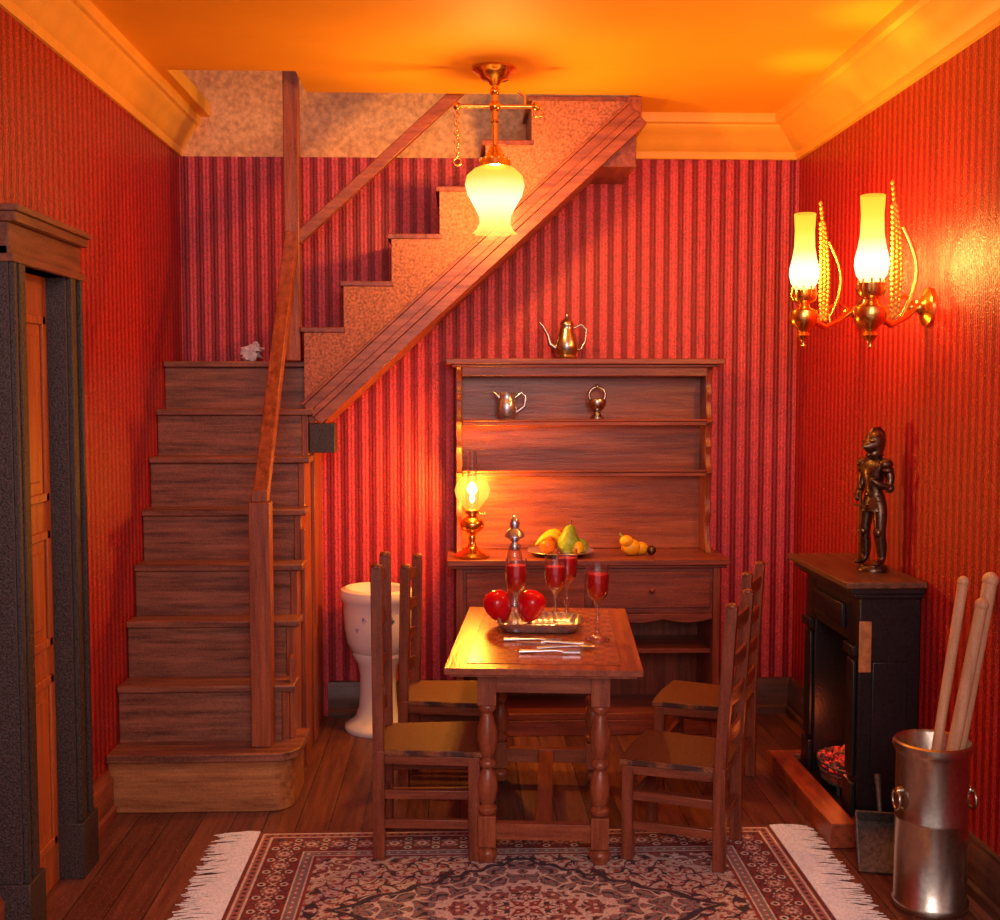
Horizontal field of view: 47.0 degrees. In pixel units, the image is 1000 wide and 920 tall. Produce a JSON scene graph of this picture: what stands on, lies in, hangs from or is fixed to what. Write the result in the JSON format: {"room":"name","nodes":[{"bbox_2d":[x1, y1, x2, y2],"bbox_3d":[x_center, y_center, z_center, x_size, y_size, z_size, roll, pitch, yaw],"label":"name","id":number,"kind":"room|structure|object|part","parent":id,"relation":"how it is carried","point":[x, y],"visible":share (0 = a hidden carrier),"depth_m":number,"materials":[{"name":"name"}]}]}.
{"room":"dining room","nodes":[
{"label":"dining room","id":0,"kind":"room"},
{"bbox_2d":[0,7,182,782],"bbox_3d":[-1.605,-0.087,3.573,0.080,3.200,4.850,0,3,-2],"label":"wall","id":1,"kind":"structure","parent":0,"point":[70,155],"depth_m":4.71,"materials":[{"name":"paper"}]},
{"bbox_2d":[0,895,4,919],"bbox_3d":[-1.501,1.492,2.404,0.040,0.190,2.320,0,3,-2],"label":"baseboard","id":2,"kind":"structure","parent":1,"relation":"attached to","point":[2,906],"depth_m":3.54,"materials":[{"name":"brown wood"}]},
{"bbox_2d":[0,203,98,919],"bbox_3d":[-1.510,0.355,3.833,0.124,2.285,0.690,0,3,-2],"label":"door","id":3,"kind":"structure","parent":1,"relation":"in","point":[49,816],"depth_m":3.87,"materials":[{"name":"brown wood"}]},
{"bbox_2d":[0,0,200,155],"bbox_3d":[-1.509,-1.515,3.489,0.112,0.200,4.850,0,3,-2],"label":"trim","id":4,"kind":"structure","parent":1,"relation":"attached to","point":[76,31],"depth_m":4.53,"materials":[{"name":"paint"}]},
{"bbox_2d":[93,770,116,836],"bbox_3d":[-1.573,1.367,4.454,0.040,0.190,0.450,0,3,-2],"label":"baseboard","id":5,"kind":"structure","parent":1,"relation":"attached to","point":[103,793],"depth_m":4.56,"materials":[{"name":"brown wood"}]},
{"bbox_2d":[179,70,798,715],"bbox_3d":[-0.042,-0.839,6.052,3.380,4.400,0.080,0,3,-2],"label":"wall","id":6,"kind":"structure","parent":0,"point":[678,259],"depth_m":6.02,"materials":[{"name":"paper"}]},
{"bbox_2d":[328,677,789,717],"bbox_3d":[0.330,1.265,6.133,2.480,0.190,0.040,0,3,-2],"label":"baseboard","id":7,"kind":"structure","parent":6,"relation":"attached to","point":[343,696],"depth_m":6.10,"materials":[{"name":"brown wood"}]},
{"bbox_2d":[636,112,795,159],"bbox_3d":[1.072,-1.662,5.911,0.960,0.200,0.180,0,3,-2],"label":"trim","id":8,"kind":"structure","parent":6,"relation":"attached to","point":[665,135],"depth_m":5.91,"materials":[{"name":"paint"}]},
{"bbox_2d":[90,0,903,116],"bbox_3d":[0.044,-1.653,3.535,3.380,0.070,4.850,0,3,-2],"label":"ceiling","id":9,"kind":"structure","parent":0,"point":[701,56],"depth_m":4.62,"materials":[{"name":"paint"}]},
{"bbox_2d":[452,62,543,236],"bbox_3d":[-0.008,-1.351,5.030,0.401,0.715,0.263,0,3,-2],"label":"lamp","id":10,"kind":"object","parent":9,"relation":"hanging from","point":[494,188],"depth_m":4.98,"materials":[{"name":"white glass"}]},
{"bbox_2d":[46,714,992,919],"bbox_3d":[0.043,1.544,3.769,3.380,0.080,4.930,0,3,-2],"label":"floor","id":11,"kind":"structure","parent":0,"point":[144,867],"depth_m":4.70,"materials":[{"name":"brown wood"}]},
{"bbox_2d":[339,582,411,738],"bbox_3d":[-0.621,1.010,5.854,0.409,0.732,0.356,3,4,36],"label":"pedestal","id":12,"kind":"object","parent":11,"relation":"on","point":[355,597],"visible":0.55,"depth_m":5.76,"materials":[{"name":"white ceramic"}]},
{"bbox_2d":[106,71,646,812],"bbox_3d":[-0.459,-0.244,5.322,2.332,3.300,1.410,0,3,-2],"label":"staircase","id":13,"kind":"structure","parent":11,"relation":"on","point":[221,700],"depth_m":5.35,"materials":[{"name":"brown wood"}]},
{"bbox_2d":[240,341,264,360],"bbox_3d":[-1.226,-0.531,5.675,0.124,0.110,0.095,0,3,-2],"label":"crumpled paper","id":14,"kind":"object","parent":13,"relation":"on","point":[250,352],"visible":0.88,"depth_m":5.65,"materials":[{"name":"paper"}]},
{"bbox_3d":[-0.919,0.480,5.443,0.048,1.840,1.225,0,3,-2],"label":"panel","id":15,"kind":"part","parent":13,"relation":"part of","materials":[{"name":"brown wood"}]},
{"bbox_3d":[-0.144,-0.942,5.521,1.590,1.540,0.020,0,3,-2],"label":"panel","id":16,"kind":"part","parent":13,"relation":"part of","materials":[{"name":"paper"}]},
{"bbox_3d":[-0.134,-0.899,5.737,1.652,1.698,0.525,0,3,-2],"label":"string moulding","id":17,"kind":"part","parent":13,"relation":"part of","materials":[{"name":"brown wood"}]},
{"bbox_2d":[398,553,497,786],"bbox_3d":[-0.216,0.927,5.061,0.415,0.994,0.400,0,3,5],"label":"chair","id":18,"kind":"object","parent":11,"relation":"on","point":[423,700],"visible":0.63,"depth_m":4.92,"materials":[{"name":"brown wood"}]},
{"bbox_2d":[169,824,889,919],"bbox_3d":[0.090,1.491,3.832,2.360,0.016,1.389,0,3,-2],"label":"rug","id":19,"kind":"object","parent":11,"relation":"on","point":[427,874],"visible":0.94,"depth_m":4.05,"materials":[{"name":"fabric"}]},
{"bbox_2d":[370,551,481,860],"bbox_3d":[-0.266,0.912,4.377,0.421,1.094,0.400,0,3,0],"label":"chair","id":20,"kind":"object","parent":19,"relation":"on","point":[412,745],"visible":0.93,"depth_m":4.22,"materials":[{"name":"brown wood"}]},
{"bbox_2d":[444,607,643,865],"bbox_3d":[0.182,1.070,4.628,0.700,0.748,1.150,0,3,3],"label":"dining table","id":21,"kind":"object","parent":19,"relation":"on","point":[479,650],"visible":0.98,"depth_m":4.18,"materials":[{"name":"brown wood"}]},
{"bbox_2d":[504,637,561,641],"bbox_3d":[0.127,0.698,4.458,0.225,0.019,0.035,0,4,6],"label":"fork","id":22,"kind":"object","parent":21,"relation":"on","point":[506,639],"visible":0.99,"depth_m":4.46,"materials":[{"name":"silver metal"}]},
{"bbox_2d":[496,612,581,632],"bbox_3d":[0.163,0.668,4.718,0.351,0.040,0.274,0,3,3],"label":"tray","id":23,"kind":"object","parent":21,"relation":"on","point":[568,622],"visible":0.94,"depth_m":4.63,"materials":[{"name":"silver metal"}]},
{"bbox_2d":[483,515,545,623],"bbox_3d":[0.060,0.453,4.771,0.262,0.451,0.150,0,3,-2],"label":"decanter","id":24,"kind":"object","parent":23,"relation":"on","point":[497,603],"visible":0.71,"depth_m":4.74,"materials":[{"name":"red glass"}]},
{"bbox_2d":[505,557,526,631],"bbox_3d":[0.065,0.541,4.636,0.097,0.289,0.097,0,3,-2],"label":"wine glass","id":25,"kind":"object","parent":23,"relation":"on","point":[515,574],"visible":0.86,"depth_m":4.61,"materials":[{"name":"red glass"}]},
{"bbox_2d":[544,557,565,624],"bbox_3d":[0.224,0.539,4.672,0.097,0.289,0.097,0,3,-2],"label":"wine glass","id":26,"kind":"object","parent":23,"relation":"on","point":[555,575],"visible":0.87,"depth_m":4.64,"materials":[{"name":"red glass"}]},
{"bbox_2d":[519,649,579,653],"bbox_3d":[0.184,0.710,4.260,0.225,0.019,0.035,0,3,2],"label":"fork","id":27,"kind":"object","parent":21,"relation":"on","point":[521,651],"visible":1,"depth_m":4.26,"materials":[{"name":"silver metal"}]},
{"bbox_2d":[515,641,583,644],"bbox_3d":[0.190,0.701,4.409,0.263,0.019,0.022,0,4,6],"label":"table knife","id":28,"kind":"object","parent":21,"relation":"on","point":[528,642],"visible":0.93,"depth_m":4.40,"materials":[{"name":"silver metal"}]},
{"bbox_2d":[556,547,577,612],"bbox_3d":[0.286,0.527,4.914,0.099,0.297,0.099,0,3,-2],"label":"wine glass","id":29,"kind":"object","parent":21,"relation":"on","point":[571,562],"visible":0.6,"depth_m":4.88,"materials":[{"name":"red glass"}]},
{"bbox_2d":[537,643,596,649],"bbox_3d":[0.252,0.705,4.332,0.228,0.021,0.048,0,4,-6],"label":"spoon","id":30,"kind":"object","parent":21,"relation":"on","point":[586,645],"visible":0.97,"depth_m":4.32,"materials":[{"name":"silver metal"}]},
{"bbox_2d":[585,562,609,641],"bbox_3d":[0.381,0.553,4.488,0.099,0.297,0.099,0,3,-2],"label":"wine glass","id":31,"kind":"object","parent":21,"relation":"on","point":[597,583],"visible":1,"depth_m":4.46,"materials":[{"name":"red glass"}]},
{"bbox_2d":[619,588,753,872],"bbox_3d":[0.701,0.976,4.309,0.432,0.974,0.400,1,4,22],"label":"chair","id":32,"kind":"object","parent":19,"relation":"on","point":[654,754],"visible":1,"depth_m":4.20,"materials":[{"name":"brown wood"}]},
{"bbox_2d":[446,358,729,735],"bbox_3d":[0.433,0.431,5.861,1.410,1.888,0.430,0,3,-2],"label":"dresser","id":33,"kind":"object","parent":11,"relation":"on","point":[642,471],"visible":0.83,"depth_m":6.01,"materials":[{"name":"brown wood"}]},
{"bbox_2d":[455,451,489,558],"bbox_3d":[-0.139,0.221,5.743,0.176,0.530,0.176,0,3,-2],"label":"oil lamp","id":34,"kind":"object","parent":33,"relation":"on","point":[472,524],"visible":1,"depth_m":5.72,"materials":[{"name":"gold metal"}]},
{"bbox_2d":[492,391,526,418],"bbox_3d":[0.049,-0.283,5.899,0.134,0.142,0.127,3,5,41],"label":"milk jug","id":35,"kind":"object","parent":33,"relation":"on","point":[506,407],"visible":1,"depth_m":5.86,"materials":[{"name":"silver metal"}]},
{"bbox_2d":[527,519,593,556],"bbox_3d":[0.309,0.388,5.829,0.340,0.186,0.340,0,3,-2],"label":"fruit platter","id":36,"kind":"object","parent":33,"relation":"on","point":[552,539],"visible":0.94,"depth_m":5.77,"materials":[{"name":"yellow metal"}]},
{"bbox_2d":[539,313,586,357],"bbox_3d":[0.324,-0.634,5.861,0.234,0.235,0.120,-1,4,-23],"label":"coffee pot","id":37,"kind":"object","parent":33,"relation":"on","point":[566,345],"visible":0.92,"depth_m":5.83,"materials":[{"name":"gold metal"}]},
{"bbox_2d":[588,384,606,418],"bbox_3d":[0.499,-0.301,5.914,0.096,0.177,0.096,1,4,21],"label":"basket","id":38,"kind":"object","parent":33,"relation":"on","point":[596,404],"visible":1,"depth_m":5.89,"materials":[{"name":"grey metal"}]},
{"bbox_2d":[619,533,655,554],"bbox_3d":[0.689,0.422,5.809,0.193,0.118,0.088,-1,4,-13],"label":"lemons","id":39,"kind":"object","parent":33,"relation":"on","point":[629,546],"visible":1,"depth_m":5.78,"materials":[{"name":"yellow food"}]},
{"bbox_2d":[652,561,764,788],"bbox_3d":[0.918,0.938,5.056,0.427,0.974,0.400,1,4,22],"label":"chair","id":40,"kind":"object","parent":11,"relation":"on","point":[683,700],"visible":0.65,"depth_m":5.08,"materials":[{"name":"brown wood"}]},
{"bbox_2d":[767,553,926,847],"bbox_3d":[1.424,0.942,4.768,0.383,0.999,0.900,0,3,-2],"label":"fireplace","id":41,"kind":"object","parent":11,"relation":"on","point":[862,647],"visible":0.96,"depth_m":4.49,"materials":[{"name":"metal"}]},
{"bbox_2d":[853,427,894,572],"bbox_3d":[1.508,0.157,4.634,0.161,0.582,0.149,2,4,26],"label":"figurine","id":42,"kind":"object","parent":41,"relation":"on","point":[873,469],"visible":1,"depth_m":4.61,"materials":[{"name":"brown metal"}]},
{"bbox_2d":[854,774,893,873],"bbox_3d":[1.393,1.323,4.205,0.180,0.293,0.233,1,4,10],"label":"shovel","id":43,"kind":"object","parent":11,"relation":"on","point":[874,830],"visible":0.78,"depth_m":4.20,"materials":[{"name":"metal"}]},
{"bbox_2d":[890,729,977,919],"bbox_3d":[1.445,1.215,3.853,0.267,0.565,0.254,0,3,-2],"label":"umbrella stand","id":44,"kind":"object","parent":11,"relation":"on","point":[932,790],"visible":0.99,"depth_m":3.76,"materials":[{"name":"grey metal"}]},
{"bbox_2d":[931,576,969,750],"bbox_3d":[1.468,0.914,3.844,0.165,1.072,0.039,2,4,24],"label":"stick","id":45,"kind":"object","parent":44,"relation":"in","point":[963,582],"visible":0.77,"depth_m":3.81,"materials":[{"name":"brown wood"}]},
{"bbox_2d":[946,598,988,750],"bbox_3d":[1.494,0.951,3.794,0.202,1.006,0.045,1,4,9],"label":"stick","id":46,"kind":"object","parent":44,"relation":"in","point":[981,605],"visible":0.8,"depth_m":3.76,"materials":[{"name":"brown wood"}]},
{"bbox_2d":[960,572,998,749],"bbox_3d":[1.555,0.910,3.849,0.203,1.080,0.055,0,3,-2],"label":"stick","id":47,"kind":"object","parent":44,"relation":"in","point":[990,580],"visible":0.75,"depth_m":3.81,"materials":[{"name":"brown wood"}]},
{"bbox_2d":[791,25,999,856],"bbox_3d":[1.693,-0.094,3.687,0.080,3.200,4.850,0,3,-2],"label":"wall","id":48,"kind":"structure","parent":0,"point":[933,390],"depth_m":4.39,"materials":[{"name":"paper"}]},
{"bbox_2d":[786,677,804,731],"bbox_3d":[1.565,1.290,5.712,0.040,0.190,0.970,0,3,-2],"label":"baseboard","id":49,"kind":"structure","parent":48,"relation":"attached to","point":[795,695],"depth_m":6.02,"materials":[{"name":"brown wood"}]},
{"bbox_2d":[789,201,863,346],"bbox_3d":[1.442,-0.807,5.015,0.411,0.631,0.138,-2,4,-25],"label":"wall sconce","id":50,"kind":"object","parent":48,"relation":"attached to","point":[804,273],"visible":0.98,"depth_m":4.94,"materials":[{"name":"gold metal"}]},
{"bbox_2d":[775,0,999,159],"bbox_3d":[1.563,-1.521,3.596,0.180,0.200,4.850,0,3,-2],"label":"trim","id":51,"kind":"structure","parent":48,"relation":"attached to","point":[916,37],"depth_m":4.55,"materials":[{"name":"paint"}]},
{"bbox_2d":[854,180,935,348],"bbox_3d":[1.483,-0.736,4.339,0.310,0.631,0.147,-1,4,-9],"label":"wall sconce","id":52,"kind":"object","parent":48,"relation":"attached to","point":[871,262],"visible":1,"depth_m":4.30,"materials":[{"name":"gold metal"}]},
{"bbox_2d":[967,831,999,919],"bbox_3d":[1.664,1.462,2.894,0.040,0.190,3.080,0,3,-2],"label":"baseboard","id":53,"kind":"structure","parent":48,"relation":"attached to","point":[983,882],"depth_m":3.86,"materials":[{"name":"brown wood"}]}
]}

